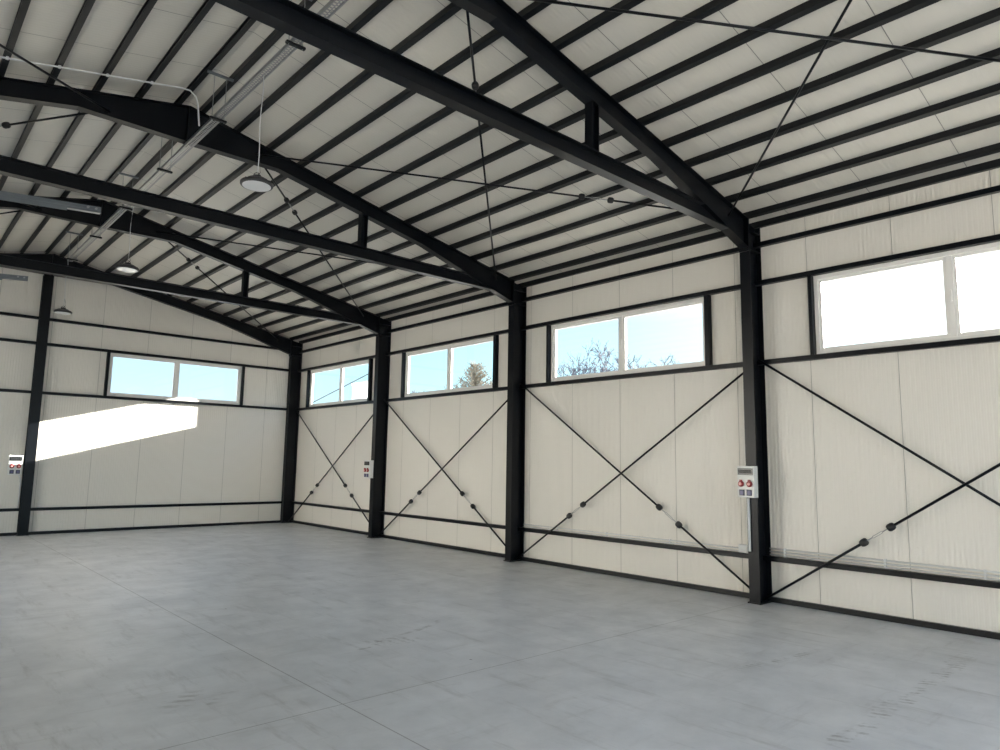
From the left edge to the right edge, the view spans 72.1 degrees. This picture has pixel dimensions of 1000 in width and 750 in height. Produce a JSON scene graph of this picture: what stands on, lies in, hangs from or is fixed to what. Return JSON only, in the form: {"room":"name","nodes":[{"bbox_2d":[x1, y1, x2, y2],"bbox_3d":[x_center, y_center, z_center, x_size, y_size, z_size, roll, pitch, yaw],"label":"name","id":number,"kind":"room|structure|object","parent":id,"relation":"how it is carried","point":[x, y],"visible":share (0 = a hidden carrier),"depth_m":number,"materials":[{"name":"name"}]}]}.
{"room":"empty warehouse","nodes":[
{"label":"empty warehouse","id":0,"kind":"room"},
{"bbox_2d":[0,251,298,532],"bbox_3d":[-9.600,0.311,14.299,11.434,5.902,0.090,7,-10,-42],"label":"wall","id":1,"kind":"structure","parent":0,"point":[91,451],"depth_m":15.31,"materials":[{"name":"metal"}]},
{"bbox_2d":[7,455,22,474],"bbox_3d":[-9.748,1.809,13.803,0.235,0.390,0.190,7,-10,-42],"label":"box","id":2,"kind":"object","parent":1,"relation":"attached to","point":[15,462],"visible":1,"depth_m":13.76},
{"bbox_2d":[0,338,36,344],"bbox_3d":[-11.695,-0.933,12.411,5.577,0.058,0.070,7,-10,-42],"label":"steel girt","id":3,"kind":"object","parent":1,"relation":"attached to","point":[1,339],"visible":1,"depth_m":14.04,"materials":[{"name":"paint"}]},
{"bbox_2d":[0,311,38,319],"bbox_3d":[-11.455,-1.428,12.687,4.950,0.058,0.070,7,-10,-42],"label":"steel girt","id":4,"kind":"object","parent":1,"relation":"attached to","point":[1,313],"visible":1,"depth_m":14.09,"materials":[{"name":"paint"}]},
{"bbox_2d":[0,520,280,535],"bbox_3d":[-9.617,3.200,13.864,11.389,0.060,0.045,7,-10,-42],"label":"baseboard","id":5,"kind":"structure","parent":1,"relation":"attached to","point":[273,521],"depth_m":15.25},
{"bbox_2d":[31,501,281,510],"bbox_3d":[-7.567,2.990,15.749,5.379,0.058,0.070,7,-10,-42],"label":"steel girt","id":6,"kind":"object","parent":1,"relation":"attached to","point":[266,502],"visible":1,"depth_m":15.44,"materials":[{"name":"paint"}]},
{"bbox_2d":[42,391,286,409],"bbox_3d":[-7.529,0.630,16.051,5.379,0.058,0.070,7,-10,-42],"label":"steel girt","id":7,"kind":"object","parent":1,"relation":"attached to","point":[43,392],"visible":1,"depth_m":15.72,"materials":[{"name":"paint"}]},
{"bbox_2d":[103,352,110,395],"bbox_3d":[-8.643,-0.024,15.104,0.058,0.964,0.070,7,-10,-42],"label":"post","id":8,"kind":"object","parent":7,"relation":"on","point":[108,353],"visible":1,"depth_m":15.08,"materials":[{"name":"metal"}]},
{"bbox_2d":[240,366,244,404],"bbox_3d":[-6.415,0.268,17.112,0.058,0.964,0.070,7,-10,-42],"label":"post","id":9,"kind":"object","parent":7,"relation":"on","point":[243,367],"visible":1,"depth_m":17.09,"materials":[{"name":"metal"}]},
{"bbox_2d":[50,318,278,349],"bbox_3d":[-7.622,-0.925,16.142,5.060,0.058,0.070,7,-10,-42],"label":"steel girt","id":10,"kind":"object","parent":1,"relation":"attached to","point":[51,319],"visible":1,"depth_m":15.87,"materials":[{"name":"paint"}]},
{"bbox_2d":[47,343,288,370],"bbox_3d":[-7.512,-0.384,16.181,5.379,0.058,0.070,7,-10,-42],"label":"steel girt","id":11,"kind":"object","parent":1,"relation":"attached to","point":[48,344],"visible":1,"depth_m":15.86,"materials":[{"name":"paint"}]},
{"bbox_2d":[107,353,241,404],"bbox_3d":[-7.570,0.123,16.152,2.955,0.956,0.090,7,-10,-42],"label":"window","id":12,"kind":"structure","parent":1,"relation":"in","point":[176,371],"depth_m":16.09,"materials":[{"name":"white plastic"}]},
{"bbox_2d":[0,523,999,749],"bbox_3d":[-2.412,2.444,6.013,11.634,0.200,21.610,7,-10,-42],"label":"floor","id":13,"kind":"structure","parent":0,"point":[266,636],"depth_m":5.67,"materials":[{"name":"concrete"}]},
{"bbox_2d":[16,274,53,535],"bbox_3d":[-9.557,0.562,14.140,0.210,5.366,0.160,7,-10,-42],"label":"wall post","id":14,"kind":"object","parent":13,"relation":"on","point":[48,280],"visible":1,"depth_m":14.09,"materials":[{"name":"metal"}]},
{"bbox_2d":[280,340,302,522],"bbox_3d":[-5.416,1.433,17.835,0.318,4.707,0.165,7,-10,-42],"label":"steel column","id":15,"kind":"structure","parent":13,"relation":"on","point":[295,361],"depth_m":17.82,"materials":[{"name":"metal"}]},
{"bbox_2d":[0,253,291,355],"bbox_3d":[-9.482,-1.789,14.474,10.838,1.552,0.131,7,-10,-42],"label":"rafter","id":16,"kind":"object","parent":15,"relation":"attached to","point":[284,344],"visible":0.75,"depth_m":16.42,"materials":[{"name":"paint"}]},
{"bbox_2d":[288,415,372,521],"bbox_3d":[-3.987,2.191,16.206,0.080,2.791,4.146,7,-10,-42],"label":"rod","id":17,"kind":"object","parent":15,"relation":"attached to","point":[317,484],"visible":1,"depth_m":16.19,"materials":[{"name":"paint"}]},
{"bbox_2d":[295,409,368,522],"bbox_3d":[-3.967,2.137,16.231,0.080,2.874,4.146,7,-10,-42],"label":"rod","id":18,"kind":"object","parent":15,"relation":"attached to","point":[344,484],"visible":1,"depth_m":16.02,"materials":[{"name":"paint"}]},
{"bbox_2d":[367,318,391,537],"bbox_3d":[-2.582,1.083,14.741,0.318,4.707,0.165,7,-10,-42],"label":"steel column","id":19,"kind":"structure","parent":13,"relation":"on","point":[383,341],"depth_m":14.72,"materials":[{"name":"metal"}]},
{"bbox_2d":[290,501,368,512],"bbox_3d":[-3.945,3.097,16.129,0.070,0.058,4.202,7,-10,-42],"label":"steel girt","id":20,"kind":"object","parent":19,"relation":"attached to","point":[292,502],"visible":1,"depth_m":16.09,"materials":[{"name":"paint"}]},
{"bbox_2d":[295,400,372,410],"bbox_3d":[-3.906,0.732,16.432,0.070,0.058,4.202,7,-10,-42],"label":"steel girt","id":21,"kind":"object","parent":19,"relation":"attached to","point":[362,402],"visible":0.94,"depth_m":16.37,"materials":[{"name":"paint"}]},
{"bbox_2d":[305,370,310,406],"bbox_3d":[-4.921,0.355,17.620,0.081,0.959,0.040,7,-10,-42],"label":"post","id":22,"kind":"object","parent":21,"relation":"on","point":[308,371],"visible":0.92,"depth_m":17.60,"materials":[{"name":"metal"}]},
{"bbox_2d":[367,358,372,400],"bbox_3d":[-2.916,0.107,15.431,0.081,0.959,0.068,7,-10,-42],"label":"post","id":23,"kind":"object","parent":21,"relation":"on","point":[370,367],"visible":0.92,"depth_m":15.40,"materials":[{"name":"metal"}]},
{"bbox_2d":[298,355,374,371],"bbox_3d":[-3.890,-0.277,16.561,0.070,0.058,4.202,7,-10,-42],"label":"steel girt","id":24,"kind":"object","parent":19,"relation":"attached to","point":[372,356],"visible":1,"depth_m":16.52,"materials":[{"name":"paint"}]},
{"bbox_2d":[299,333,374,353],"bbox_3d":[-3.882,-0.773,16.624,0.070,0.058,4.202,7,-10,-42],"label":"steel girt","id":25,"kind":"object","parent":19,"relation":"attached to","point":[373,334],"visible":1,"depth_m":16.61,"materials":[{"name":"paint"}]},
{"bbox_2d":[363,460,373,477],"bbox_3d":[-2.792,1.991,14.528,0.140,0.375,0.215,7,-10,-42],"label":"box","id":26,"kind":"object","parent":19,"relation":"attached to","point":[368,464],"visible":1,"depth_m":14.47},
{"bbox_2d":[378,400,506,535],"bbox_3d":[-1.146,1.833,13.106,0.080,2.805,4.166,7,-10,-42],"label":"rod","id":27,"kind":"object","parent":19,"relation":"attached to","point":[419,492],"visible":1,"depth_m":13.04,"materials":[{"name":"paint"}]},
{"bbox_2d":[384,399,504,545],"bbox_3d":[-1.126,1.780,13.131,0.080,2.887,4.166,7,-10,-42],"label":"rod","id":28,"kind":"object","parent":19,"relation":"attached to","point":[462,493],"visible":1,"depth_m":12.85,"materials":[{"name":"paint"}]},
{"bbox_2d":[503,281,526,561],"bbox_3d":[0.266,0.732,11.633,0.318,4.707,0.165,7,-10,-42],"label":"steel column","id":29,"kind":"structure","parent":13,"relation":"on","point":[515,451],"depth_m":11.60,"materials":[{"name":"metal"}]},
{"bbox_2d":[380,511,504,528],"bbox_3d":[-1.104,2.747,13.028,0.070,0.058,4.222,7,-10,-42],"label":"steel girt","id":30,"kind":"object","parent":29,"relation":"attached to","point":[381,512],"visible":1,"depth_m":12.90,"materials":[{"name":"paint"}]},
{"bbox_2d":[384,387,506,401],"bbox_3d":[-1.066,0.381,13.331,0.070,0.058,4.222,7,-10,-42],"label":"steel girt","id":31,"kind":"object","parent":29,"relation":"attached to","point":[497,388],"visible":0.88,"depth_m":13.18,"materials":[{"name":"paint"}]},
{"bbox_2d":[400,352,405,397],"bbox_3d":[-2.040,-0.001,14.475,0.081,0.959,0.040,7,-10,-42],"label":"post","id":32,"kind":"object","parent":31,"relation":"on","point":[403,366],"visible":0.99,"depth_m":14.46,"materials":[{"name":"metal"}]},
{"bbox_2d":[492,335,498,387],"bbox_3d":[-0.078,-0.243,12.334,0.081,0.959,0.068,7,-10,-42],"label":"post","id":33,"kind":"object","parent":31,"relation":"on","point":[495,337],"visible":0.96,"depth_m":12.31,"materials":[{"name":"metal"}]},
{"bbox_2d":[386,329,507,355],"bbox_3d":[-1.050,-0.627,13.460,0.070,0.058,4.222,7,-10,-42],"label":"steel girt","id":34,"kind":"object","parent":29,"relation":"attached to","point":[501,332],"visible":1,"depth_m":13.34,"materials":[{"name":"paint"}]},
{"bbox_2d":[386,302,507,332],"bbox_3d":[-1.042,-1.123,13.523,0.070,0.058,4.222,7,-10,-42],"label":"steel girt","id":35,"kind":"object","parent":29,"relation":"attached to","point":[504,304],"visible":1,"depth_m":13.41,"materials":[{"name":"paint"}]},
{"bbox_2d":[516,372,742,558],"bbox_3d":[1.718,1.463,9.982,0.080,2.838,4.216,7,-10,-42],"label":"rod","id":36,"kind":"object","parent":29,"relation":"attached to","point":[582,504],"visible":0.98,"depth_m":9.80,"materials":[{"name":"paint"}]},
{"bbox_2d":[520,383,748,587],"bbox_3d":[1.738,1.409,10.006,0.080,2.922,4.216,7,-10,-42],"label":"rod","id":37,"kind":"object","parent":29,"relation":"attached to","point":[678,524],"visible":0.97,"depth_m":9.55,"materials":[{"name":"paint"}]},
{"bbox_2d":[739,218,771,604],"bbox_3d":[3.147,0.376,8.487,0.318,4.707,0.165,7,-10,-42],"label":"steel column","id":38,"kind":"structure","parent":13,"relation":"on","point":[755,421],"depth_m":8.46,"materials":[{"name":"metal"}]},
{"bbox_2d":[521,247,738,301],"bbox_3d":[1.823,-1.477,10.396,0.070,0.058,4.272,7,-10,-42],"label":"steel girt","id":39,"kind":"object","parent":38,"relation":"attached to","point":[733,250],"visible":1,"depth_m":10.12,"materials":[{"name":"paint"}]},
{"bbox_2d":[520,284,740,329],"bbox_3d":[1.815,-0.981,10.333,0.070,0.058,4.272,7,-10,-42],"label":"steel girt","id":40,"kind":"object","parent":38,"relation":"attached to","point":[734,287],"visible":1,"depth_m":10.06,"materials":[{"name":"paint"}]},
{"bbox_2d":[520,362,742,388],"bbox_3d":[1.798,0.028,10.204,0.070,0.058,4.272,7,-10,-42],"label":"steel girt","id":41,"kind":"object","parent":38,"relation":"attached to","point":[738,364],"visible":0.91,"depth_m":9.90,"materials":[{"name":"paint"}]},
{"bbox_2d":[546,325,550,381],"bbox_3d":[0.804,-0.352,11.371,0.081,0.959,0.040,7,-10,-42],"label":"post","id":42,"kind":"object","parent":41,"relation":"on","point":[548,327],"visible":0.93,"depth_m":11.35,"materials":[{"name":"metal"}]},
{"bbox_2d":[704,295,712,365],"bbox_3d":[2.789,-0.597,9.204,0.081,0.959,0.068,7,-10,-42],"label":"post","id":43,"kind":"object","parent":41,"relation":"on","point":[707,298],"visible":0.99,"depth_m":9.18,"materials":[{"name":"metal"}]},
{"bbox_2d":[518,527,747,558],"bbox_3d":[1.760,2.393,9.902,0.070,0.058,4.272,7,-10,-42],"label":"steel girt","id":44,"kind":"object","parent":38,"relation":"attached to","point":[566,534],"visible":1,"depth_m":9.62,"materials":[{"name":"paint"}]},
{"bbox_2d":[737,466,757,497],"bbox_3d":[2.962,1.281,8.246,0.140,0.375,0.215,7,-10,-42],"label":"box","id":45,"kind":"object","parent":38,"relation":"attached to","point":[747,476],"visible":1,"depth_m":8.21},
{"bbox_2d":[747,498,750,551],"bbox_3d":[2.984,1.793,8.226,0.031,0.625,0.031,4,-8,-20],"label":"conduit","id":46,"kind":"object","parent":38,"relation":"attached to","point":[748,499],"visible":1,"depth_m":8.21,"materials":[{"name":"plastic"}]},
{"bbox_2d":[753,185,999,248],"bbox_3d":[4.694,-1.831,7.262,0.070,0.058,4.242,7,-10,-42],"label":"steel girt","id":47,"kind":"object","parent":38,"relation":"attached to","point":[995,189],"visible":1,"depth_m":7.66,"materials":[{"name":"paint"}]},
{"bbox_2d":[754,234,999,286],"bbox_3d":[4.686,-1.335,7.199,0.070,0.058,4.242,7,-10,-42],"label":"steel girt","id":48,"kind":"object","parent":38,"relation":"attached to","point":[993,238],"visible":1,"depth_m":7.62,"materials":[{"name":"paint"}]},
{"bbox_2d":[757,335,999,365],"bbox_3d":[4.669,-0.327,7.070,0.070,0.058,4.242,7,-10,-42],"label":"steel girt","id":49,"kind":"object","parent":38,"relation":"attached to","point":[989,339],"visible":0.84,"depth_m":7.50,"materials":[{"name":"paint"}]},
{"bbox_2d":[807,275,816,354],"bbox_3d":[3.719,-0.712,8.189,0.081,0.959,0.040,7,-10,-42],"label":"post","id":50,"kind":"object","parent":49,"relation":"on","point":[811,305],"visible":0.98,"depth_m":8.17,"materials":[{"name":"metal"}]},
{"bbox_2d":[757,359,999,505],"bbox_3d":[4.609,1.065,6.871,0.080,2.901,4.186,7,-10,-42],"label":"rod","id":51,"kind":"object","parent":38,"relation":"attached to","point":[759,360],"visible":1,"depth_m":7.41,"materials":[{"name":"paint"}]},
{"bbox_2d":[763,555,999,588],"bbox_3d":[4.631,2.039,6.767,0.070,0.058,4.242,7,-10,-42],"label":"steel girt","id":52,"kind":"object","parent":38,"relation":"attached to","point":[915,575],"visible":1,"depth_m":7.26,"materials":[{"name":"paint"}]},
{"bbox_2d":[764,463,999,599],"bbox_3d":[4.589,1.119,6.846,0.080,2.818,4.186,7,-10,-42],"label":"rod","id":53,"kind":"object","parent":38,"relation":"attached to","point":[863,542],"visible":1,"depth_m":7.25,"materials":[{"name":"paint"}]},
{"bbox_3d":[-5.072,-0.703,1.081,0.318,4.707,0.165,7,-10,-42],"label":"steel column","id":54,"kind":"structure","parent":13,"relation":"on","visible":0},
{"bbox_2d":[212,0,748,252],"bbox_3d":[-0.919,-2.846,5.127,10.838,1.552,0.131,7,-10,-42],"label":"roof truss","id":55,"kind":"object","parent":54,"relation":"attached to","point":[698,199],"visible":1,"depth_m":6.24,"materials":[{"name":"metal"}]},
{"bbox_2d":[0,44,110,112],"bbox_3d":[-4.519,-2.928,4.751,0.075,0.886,5.965,1,-7,2],"label":"rod","id":56,"kind":"object","parent":55,"relation":"attached to","point":[1,45],"visible":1,"depth_m":6.81,"materials":[{"name":"paint"}]},
{"bbox_2d":[528,0,999,62],"bbox_3d":[2.751,-2.727,5.584,6.100,0.931,0.075,1,-7,2],"label":"rod","id":57,"kind":"object","parent":55,"relation":"attached to","point":[544,1],"visible":1,"depth_m":5.61,"materials":[{"name":"paint"}]},
{"bbox_2d":[728,0,851,215],"bbox_3d":[2.689,-2.779,5.533,0.075,0.896,5.979,1,-7,3],"label":"rod","id":58,"kind":"object","parent":55,"relation":"attached to","point":[849,1],"visible":1,"depth_m":6.32,"materials":[{"name":"paint"}]},
{"bbox_3d":[-7.953,-0.348,4.226,0.318,4.707,0.165,7,-10,-42],"label":"steel column","id":59,"kind":"structure","parent":13,"relation":"on","visible":0},
{"bbox_2d":[0,76,513,305],"bbox_3d":[-3.800,-2.490,8.272,10.838,1.552,0.131,7,-10,-42],"label":"roof truss","id":60,"kind":"object","parent":59,"relation":"attached to","point":[175,122],"visible":0.9,"depth_m":8.56,"materials":[{"name":"metal"}]},
{"bbox_2d":[0,112,86,128],"bbox_3d":[-7.402,-2.598,7.864,5.964,0.896,0.075,1,-7,3],"label":"rod","id":61,"kind":"object","parent":60,"relation":"attached to","point":[5,125],"visible":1,"depth_m":7.79,"materials":[{"name":"paint"}]},
{"bbox_2d":[155,231,373,263],"bbox_3d":[-3.065,-2.053,11.775,5.929,0.886,0.074,1,-7,3],"label":"rod","id":62,"kind":"object","parent":60,"relation":"attached to","point":[155,231],"visible":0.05,"depth_m":11.84,"materials":[{"name":"paint"}]},
{"bbox_2d":[255,153,674,209],"bbox_3d":[-0.201,-2.406,8.648,5.965,0.886,0.075,0,-7,4],"label":"rod","id":63,"kind":"object","parent":60,"relation":"attached to","point":[581,196],"visible":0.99,"depth_m":8.65,"materials":[{"name":"paint"}]},
{"bbox_2d":[466,11,496,279],"bbox_3d":[-0.182,-2.424,8.667,0.075,0.896,6.000,1,-7,2],"label":"rod","id":64,"kind":"object","parent":60,"relation":"attached to","point":[475,86],"visible":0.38,"depth_m":7.63,"materials":[{"name":"paint"}]},
{"bbox_3d":[-10.800,0.004,7.334,0.318,4.707,0.165,7,-10,-42],"label":"steel column","id":65,"kind":"structure","parent":13,"relation":"on","visible":0},
{"bbox_2d":[0,196,379,335],"bbox_3d":[-6.648,-2.139,11.381,10.838,1.552,0.131,7,-10,-42],"label":"roof truss","id":66,"kind":"object","parent":65,"relation":"attached to","point":[341,311],"visible":0.86,"depth_m":12.19,"materials":[{"name":"metal"}]},
{"bbox_2d":[168,242,277,339],"bbox_3d":[-5.887,-1.720,14.895,0.075,0.896,5.950,1,-7,3],"label":"rod","id":67,"kind":"object","parent":66,"relation":"attached to","point":[187,259],"visible":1,"depth_m":13.92,"materials":[{"name":"paint"}]},
{"bbox_2d":[264,168,363,316],"bbox_3d":[-3.046,-2.071,11.794,0.075,0.896,5.964,1,-7,3],"label":"rod","id":68,"kind":"object","parent":66,"relation":"attached to","point":[286,200],"visible":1,"depth_m":10.63,"materials":[{"name":"paint"}]},
{"bbox_2d":[0,0,999,340],"bbox_3d":[-2.325,-2.946,6.702,11.934,1.335,22.010,7,-10,-42],"label":"ceiling","id":69,"kind":"structure","parent":0,"point":[47,24],"depth_m":7.54,"materials":[{"name":"metal"}]},
{"bbox_2d":[0,0,30,76],"bbox_3d":[-3.692,-3.274,5.490,0.056,0.077,21.395,7,-10,-42],"label":"purlin","id":70,"kind":"structure","parent":69,"relation":"attached to","point":[24,4],"depth_m":6.32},
{"bbox_2d":[0,0,95,190],"bbox_3d":[-3.373,-3.321,5.788,0.056,0.077,21.395,7,-10,-42],"label":"purlin","id":71,"kind":"structure","parent":69,"relation":"attached to","point":[87,5],"depth_m":6.94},
{"bbox_2d":[0,0,157,247],"bbox_3d":[-3.054,-3.367,6.085,0.056,0.077,21.395,7,-10,-42],"label":"purlin","id":72,"kind":"structure","parent":69,"relation":"attached to","point":[148,5],"depth_m":7.41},
{"bbox_2d":[20,0,215,252],"bbox_3d":[-2.734,-3.414,6.383,0.056,0.077,21.395,7,-10,-42],"label":"purlin","id":73,"kind":"structure","parent":69,"relation":"attached to","point":[207,5],"depth_m":7.54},
{"bbox_2d":[44,17,255,253],"bbox_3d":[-2.415,-3.461,6.681,0.056,0.077,21.395,7,-10,-42],"label":"purlin","id":74,"kind":"structure","parent":69,"relation":"attached to","point":[244,27],"depth_m":7.89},
{"bbox_2d":[60,0,316,256],"bbox_3d":[-2.208,-3.429,6.867,0.056,0.077,21.395,7,-10,-42],"label":"purlin","id":75,"kind":"structure","parent":69,"relation":"attached to","point":[275,35],"depth_m":7.97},
{"bbox_2d":[66,0,347,261],"bbox_3d":[-1.800,-3.202,6.142,0.280,0.541,19.118,7,-10,-42],"label":"cable tray","id":76,"kind":"object","parent":75,"relation":"hanging from","point":[291,42],"visible":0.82,"depth_m":7.54,"materials":[{"name":"metal"}]},
{"bbox_2d":[53,280,71,314],"bbox_3d":[-8.197,-1.670,12.957,0.300,1.031,0.300,7,-10,-42],"label":"lamp","id":77,"kind":"object","parent":76,"relation":"hanging from","point":[62,310],"visible":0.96,"depth_m":12.84,"materials":[{"name":"plastic"}]},
{"bbox_2d":[115,206,138,272],"bbox_3d":[-5.261,-2.011,9.778,0.300,1.066,0.300,7,-10,-42],"label":"lamp","id":78,"kind":"object","parent":76,"relation":"hanging from","point":[125,267],"visible":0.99,"depth_m":9.68,"materials":[{"name":"plastic"}]},
{"bbox_2d":[240,75,272,191],"bbox_3d":[-2.295,-2.343,6.573,0.300,1.126,0.300,7,-10,-42],"label":"lamp","id":79,"kind":"object","parent":76,"relation":"hanging from","point":[255,182],"visible":1,"depth_m":6.48,"materials":[{"name":"plastic"}]},
{"bbox_2d":[83,0,392,264],"bbox_3d":[-1.884,-3.296,7.149,0.056,0.077,21.395,7,-10,-42],"label":"purlin","id":80,"kind":"structure","parent":69,"relation":"attached to","point":[377,6],"depth_m":7.92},
{"bbox_2d":[105,2,461,272],"bbox_3d":[-1.560,-3.163,7.430,0.056,0.077,21.395,7,-10,-42],"label":"purlin","id":81,"kind":"structure","parent":69,"relation":"attached to","point":[451,9],"depth_m":7.93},
{"bbox_2d":[131,0,556,276],"bbox_3d":[-1.236,-3.030,7.712,0.056,0.077,21.395,7,-10,-42],"label":"purlin","id":82,"kind":"structure","parent":69,"relation":"attached to","point":[535,7],"depth_m":7.91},
{"bbox_2d":[157,0,644,281],"bbox_3d":[-0.913,-2.897,7.994,0.056,0.077,21.395,7,-10,-42],"label":"purlin","id":83,"kind":"structure","parent":69,"relation":"attached to","point":[604,17],"depth_m":7.77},
{"bbox_2d":[167,0,737,295],"bbox_3d":[-0.589,-2.764,8.275,0.056,0.077,21.395,7,-10,-42],"label":"purlin","id":84,"kind":"structure","parent":69,"relation":"attached to","point":[710,8],"depth_m":7.22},
{"bbox_2d":[186,0,836,302],"bbox_3d":[-0.265,-2.631,8.557,0.056,0.077,21.395,7,-10,-42],"label":"roof purlin","id":85,"kind":"structure","parent":69,"relation":"attached to","point":[809,6],"depth_m":6.83,"materials":[{"name":"metal"}]},
{"bbox_2d":[205,0,940,309],"bbox_3d":[0.059,-2.498,8.838,0.056,0.077,21.395,7,-10,-42],"label":"roof purlin","id":86,"kind":"structure","parent":69,"relation":"attached to","point":[906,8],"depth_m":6.70,"materials":[{"name":"metal"}]},
{"bbox_2d":[223,7,999,315],"bbox_3d":[0.383,-2.365,9.120,0.056,0.077,21.395,7,-10,-42],"label":"roof purlin","id":87,"kind":"structure","parent":69,"relation":"attached to","point":[990,17],"depth_m":6.82,"materials":[{"name":"metal"}]},
{"bbox_2d":[241,47,999,321],"bbox_3d":[0.707,-2.232,9.402,0.056,0.077,21.395,7,-10,-42],"label":"roof purlin","id":88,"kind":"structure","parent":69,"relation":"attached to","point":[968,64],"depth_m":7.22,"materials":[{"name":"metal"}]},
{"bbox_2d":[257,83,999,328],"bbox_3d":[1.031,-2.099,9.683,0.056,0.077,21.395,7,-10,-42],"label":"roof purlin","id":89,"kind":"structure","parent":69,"relation":"attached to","point":[993,90],"depth_m":7.55,"materials":[{"name":"metal"}]},
{"bbox_2d":[274,114,999,333],"bbox_3d":[1.354,-1.966,9.965,0.056,0.077,21.395,7,-10,-42],"label":"roof purlin","id":90,"kind":"structure","parent":69,"relation":"attached to","point":[993,121],"depth_m":8.01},
{"bbox_2d":[290,143,999,339],"bbox_3d":[1.678,-1.833,10.246,0.056,0.077,21.395,7,-10,-42],"label":"roof purlin","id":91,"kind":"structure","parent":69,"relation":"attached to","point":[995,148],"depth_m":8.52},
{"bbox_2d":[294,168,999,632],"bbox_3d":[1.887,0.559,10.164,0.090,4.729,21.410,7,-10,-42],"label":"wall","id":92,"kind":"structure","parent":0,"point":[835,482],"depth_m":8.96,"materials":[{"name":"metal"}]},
{"bbox_2d":[309,360,368,406],"bbox_3d":[-3.874,0.236,16.575,0.090,0.956,2.925,7,-10,-42],"label":"window","id":93,"kind":"structure","parent":92,"relation":"in","point":[341,367],"depth_m":16.53,"materials":[{"name":"white plastic"}]},
{"bbox_2d":[405,336,492,396],"bbox_3d":[-1.015,-0.116,13.454,0.090,0.956,2.860,7,-10,-42],"label":"window","id":94,"kind":"structure","parent":92,"relation":"in","point":[450,347],"depth_m":13.43,"materials":[{"name":"white plastic"}]},
{"bbox_2d":[551,297,704,381],"bbox_3d":[1.841,-0.469,10.336,0.090,0.956,2.895,7,-10,-42],"label":"window","id":95,"kind":"structure","parent":92,"relation":"in","point":[622,317],"depth_m":10.31,"materials":[{"name":"white plastic"}]},
{"bbox_2d":[523,524,737,547],"bbox_3d":[1.695,2.327,10.031,0.024,0.024,3.888,7,-10,-42],"label":"conduit","id":96,"kind":"object","parent":92,"relation":"attached to","point":[523,524],"visible":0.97,"depth_m":9.79,"materials":[{"name":"plastic"}]},
{"bbox_2d":[523,526,738,550],"bbox_3d":[1.695,2.362,10.027,0.024,0.024,3.888,7,-10,-42],"label":"conduit","id":97,"kind":"object","parent":92,"relation":"attached to","point":[523,526],"visible":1,"depth_m":9.76,"materials":[{"name":"plastic"}]},
{"bbox_2d":[291,520,999,639],"bbox_3d":[1.800,2.868,9.823,0.045,0.060,21.410,7,-10,-42],"label":"baseboard","id":98,"kind":"structure","parent":92,"relation":"attached to","point":[902,620],"depth_m":8.69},
{"bbox_2d":[299,158,999,343],"bbox_3d":[1.871,-1.749,10.413,0.049,0.079,21.395,7,-10,-42],"label":"eave purlin","id":99,"kind":"object","parent":92,"relation":"attached to","point":[993,164],"visible":1,"depth_m":8.83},
{"bbox_2d":[770,553,999,580],"bbox_3d":[5.955,1.836,5.375,0.024,0.029,7.988,7,-10,-42],"label":"conduit","id":100,"kind":"object","parent":92,"relation":"attached to","point":[784,555],"visible":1,"depth_m":7.30,"materials":[{"name":"plastic"}]},
{"bbox_2d":[770,551,999,576],"bbox_3d":[5.956,1.801,5.380,0.024,0.029,7.988,7,-10,-42],"label":"conduit","id":101,"kind":"object","parent":92,"relation":"attached to","point":[784,552],"visible":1,"depth_m":7.30,"materials":[{"name":"plastic"}]},
{"bbox_2d":[770,548,999,573],"bbox_3d":[5.957,1.766,5.384,0.024,0.029,7.988,7,-10,-42],"label":"conduit","id":102,"kind":"object","parent":92,"relation":"attached to","point":[784,549],"visible":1,"depth_m":7.30,"materials":[{"name":"plastic"}]},
{"bbox_2d":[813,242,999,353],"bbox_3d":[4.725,-0.825,7.187,0.090,0.956,2.805,7,-10,-42],"label":"window","id":103,"kind":"structure","parent":92,"relation":"in","point":[949,258],"depth_m":7.31,"materials":[{"name":"white plastic"}]},
{"label":"outside","id":104,"kind":"structure","parent":0,"visible":0},
{"bbox_3d":[0.963,4.562,20.779,210.000,0.150,210.000,7,-10,-42],"label":"ground","id":105,"kind":"structure","parent":104,"visible":0},
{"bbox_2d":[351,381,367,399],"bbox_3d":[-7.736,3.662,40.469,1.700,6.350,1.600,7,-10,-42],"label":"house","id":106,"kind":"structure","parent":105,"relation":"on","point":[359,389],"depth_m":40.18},
{"bbox_2d":[444,360,491,388],"bbox_3d":[-1.272,2.767,35.898,6.542,7.173,6.410,7,-10,-42],"label":"tree","id":107,"kind":"object","parent":105,"relation":"on","point":[476,376],"visible":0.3,"depth_m":35.97,"materials":[{"name":"green plant"}]},
{"bbox_2d":[557,338,646,375],"bbox_3d":[5.901,2.417,40.331,8.393,9.240,6.163,-5,-9,37],"label":"bare tree","id":108,"kind":"object","parent":105,"relation":"on","point":[590,369],"visible":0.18,"depth_m":40.67,"materials":[{"name":"brown plant"}]},
{"bbox_3d":[-4.012,-3.228,5.192,0.056,0.077,21.395,7,-10,-42],"label":"roof purlin","id":109,"kind":"structure","parent":0,"visible":0},
{"bbox_2d":[0,274,27,280],"bbox_3d":[-9.185,-2.039,9.253,4.767,1.446,0.094,7,-10,-42],"label":"overhead track","id":110,"kind":"object","parent":109,"relation":"hanging from","point":[2,276],"visible":1,"depth_m":10.67,"materials":[{"name":"metal"}]},
{"bbox_2d":[0,191,101,213],"bbox_3d":[-6.321,-2.383,6.200,4.867,1.446,0.094,7,-10,-42],"label":"overhead track","id":111,"kind":"object","parent":109,"relation":"hanging from","point":[7,196],"visible":1,"depth_m":7.42,"materials":[{"name":"metal"}]},
{"bbox_2d":[0,56,199,125],"bbox_3d":[-5.459,-2.974,5.993,5.453,1.107,0.161,7,-10,-42],"label":"conduit","id":112,"kind":"object","parent":109,"relation":"attached to","point":[6,57],"visible":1,"depth_m":7.29,"materials":[{"name":"plastic"}]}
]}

